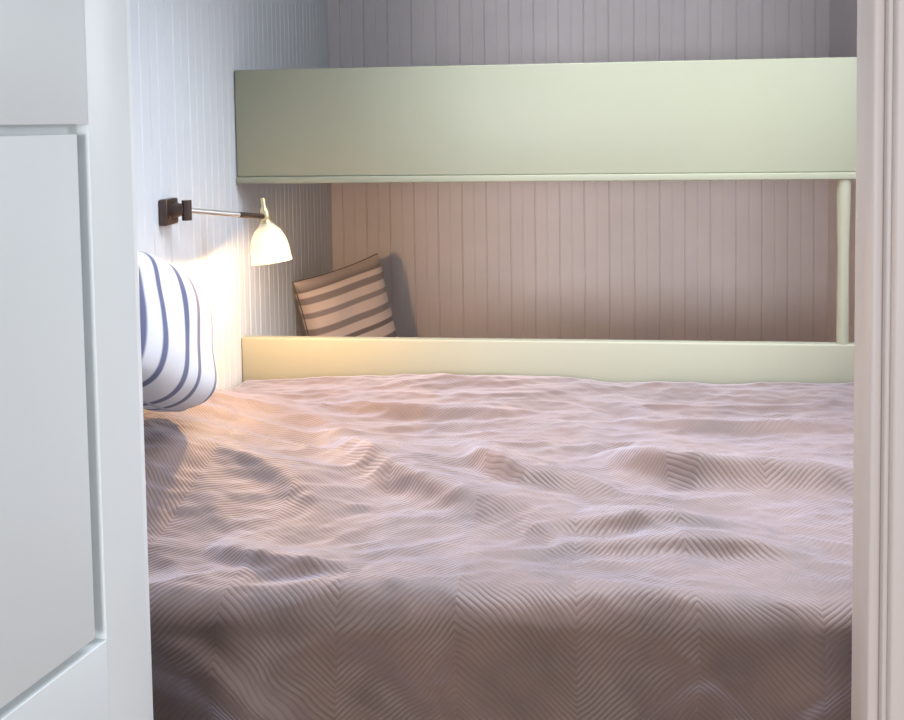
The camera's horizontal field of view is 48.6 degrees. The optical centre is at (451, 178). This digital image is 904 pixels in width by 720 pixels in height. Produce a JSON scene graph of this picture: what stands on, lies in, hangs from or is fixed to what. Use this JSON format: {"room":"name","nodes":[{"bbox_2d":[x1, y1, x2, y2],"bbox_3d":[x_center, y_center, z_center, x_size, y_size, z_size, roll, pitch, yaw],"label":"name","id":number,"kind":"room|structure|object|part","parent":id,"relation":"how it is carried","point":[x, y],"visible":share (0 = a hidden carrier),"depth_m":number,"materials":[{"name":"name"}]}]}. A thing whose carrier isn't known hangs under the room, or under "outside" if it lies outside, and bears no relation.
{"room":"bedroom","nodes":[
{"label":"bedroom","id":0,"kind":"room"},
{"bbox_2d":[130,0,332,412],"bbox_3d":[-0.702,-0.002,2.814,0.060,2.300,2.810,0,3,7],"label":"wall","id":1,"kind":"structure","parent":0,"point":[186,54],"depth_m":2.88,"materials":[{"name":"white wood"}]},
{"bbox_2d":[158,197,291,264],"bbox_3d":[-0.590,0.138,2.596,0.390,0.197,0.110,-4,4,-42],"label":"wall lamp","id":2,"kind":"object","parent":1,"relation":"attached to","point":[269,244],"visible":1,"depth_m":2.65,"materials":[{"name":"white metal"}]},
{"bbox_3d":[-0.701,0.081,2.473,0.022,0.065,0.075,0,3,7],"label":"wall plate","id":3,"kind":"part","parent":2,"relation":"part of","materials":[{"name":"brown metal"}]},
{"bbox_3d":[-0.605,0.085,2.537,0.013,0.037,0.163,2,4,40],"label":"arm","id":4,"kind":"part","parent":2,"relation":"part of","materials":[{"name":"silver metal"}]},
{"bbox_3d":[-0.528,0.097,2.645,0.015,0.029,0.105,1,4,30],"label":"arm","id":5,"kind":"part","parent":2,"relation":"part of","materials":[{"name":"brown metal"}]},
{"bbox_3d":[-0.503,0.082,2.689,0.026,0.064,0.026,0,3,7],"label":"knob","id":6,"kind":"part","parent":2,"relation":"part of","materials":[{"name":"gold metal"}]},
{"bbox_2d":[260,219,272,224],"bbox_3d":[-0.497,0.128,2.691,0.042,0.039,0.040,0,3,7],"label":"socket","id":7,"kind":"object","parent":2,"relation":"attached to","point":[263,221],"depth_m":2.68,"materials":[{"name":"gold metal"}]},
{"bbox_3d":[-0.486,0.173,2.692,0.110,0.114,0.111,0,3,7],"label":"lamp shade","id":8,"kind":"part","parent":2,"relation":"part of","materials":[{"name":"white glass"}]},
{"bbox_2d":[327,0,829,341],"bbox_3d":[0.490,-0.092,4.082,2.104,2.300,0.060,0,3,7],"label":"wall","id":9,"kind":"structure","parent":0,"point":[699,260],"depth_m":4.05,"materials":[{"name":"white wood"}]},
{"bbox_2d":[827,0,856,341],"bbox_3d":[1.347,-0.017,2.561,0.060,2.300,2.760,0,3,7],"label":"wall","id":10,"kind":"structure","parent":0,"point":[843,13],"depth_m":3.76,"materials":[{"name":"white wood"}]},
{"bbox_3d":[0.171,1.248,1.335,3.200,0.050,5.740,0,3,7],"label":"floor","id":11,"kind":"structure","parent":0,"visible":0},
{"bbox_2d":[234,57,856,384],"bbox_3d":[0.418,0.363,3.485,1.992,1.462,1.176,0,3,7],"label":"bunk bed","id":12,"kind":"object","parent":11,"relation":"on","point":[782,118],"visible":0.5,"depth_m":2.89,"materials":[{"name":"green paint"}]},
{"bbox_2d":[292,253,397,336],"bbox_3d":[-0.388,0.517,3.731,0.449,0.446,0.154,-4,4,-42],"label":"cushion","id":13,"kind":"object","parent":12,"relation":"on","point":[351,300],"visible":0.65,"depth_m":3.67,"materials":[{"name":"beige fabric"}]},
{"bbox_3d":[0.353,0.579,2.936,1.992,0.215,0.035,0,3,7],"label":"rail","id":14,"kind":"part","parent":12,"relation":"part of","materials":[{"name":"green paint"}]},
{"bbox_3d":[1.105,0.233,2.825,0.040,0.467,0.040,0,3,7],"label":"post","id":15,"kind":"part","parent":12,"relation":"part of","materials":[{"name":"green paint"}]},
{"bbox_3d":[0.151,0.076,1.258,2.124,2.300,0.120,0,3,7],"label":"wall","id":16,"kind":"structure","parent":0,"visible":0},
{"bbox_2d":[0,0,149,719],"bbox_3d":[-0.544,0.243,0.875,0.036,2.010,0.820,0,3,19],"label":"door","id":17,"kind":"structure","parent":16,"relation":"in","point":[73,620],"depth_m":1.14,"materials":[{"name":"white paint"}]},
{"bbox_3d":[-0.539,0.264,0.886,0.032,0.619,0.642,0,3,19],"label":"panel","id":18,"kind":"part","parent":17,"relation":"part of","materials":[{"name":"white paint"}]},
{"bbox_2d":[126,0,152,719],"bbox_3d":[-0.451,0.205,1.338,0.020,2.050,0.120,0,3,7],"label":"trim","id":19,"kind":"structure","parent":16,"relation":"attached to","point":[127,1],"depth_m":1.39,"materials":[{"name":"white paint"}]},
{"bbox_2d":[851,0,893,719],"bbox_3d":[0.517,0.198,1.216,0.020,2.050,0.130,0,3,7],"label":"trim","id":20,"kind":"structure","parent":16,"relation":"attached to","point":[889,4],"depth_m":1.18,"materials":[{"name":"white paint"}]},
{"bbox_2d":[886,0,903,719],"bbox_3d":[0.549,0.167,1.135,0.096,2.120,0.018,0,3,7],"label":"trim","id":21,"kind":"structure","parent":16,"relation":"attached to","point":[894,687],"depth_m":1.14,"materials":[{"name":"white paint"}]},
{"bbox_3d":[0.229,0.928,2.308,1.854,0.475,1.240,0,3,7],"label":"bed","id":22,"kind":"object","parent":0,"visible":0},
{"bbox_2d":[143,373,853,719],"bbox_3d":[0.230,0.794,2.205,1.886,0.560,1.443,0,3,7],"label":"quilt","id":23,"kind":"object","parent":22,"relation":"on","point":[437,546],"visible":0.86,"depth_m":1.74,"materials":[{"name":"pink fabric"}]},
{"bbox_2d":[138,251,216,411],"bbox_3d":[-0.641,0.332,2.140,0.216,0.381,0.454,0,3,11],"label":"cushion","id":24,"kind":"object","parent":23,"relation":"on","point":[179,370],"visible":0.54,"depth_m":2.06,"materials":[{"name":"white fabric"}]}
]}

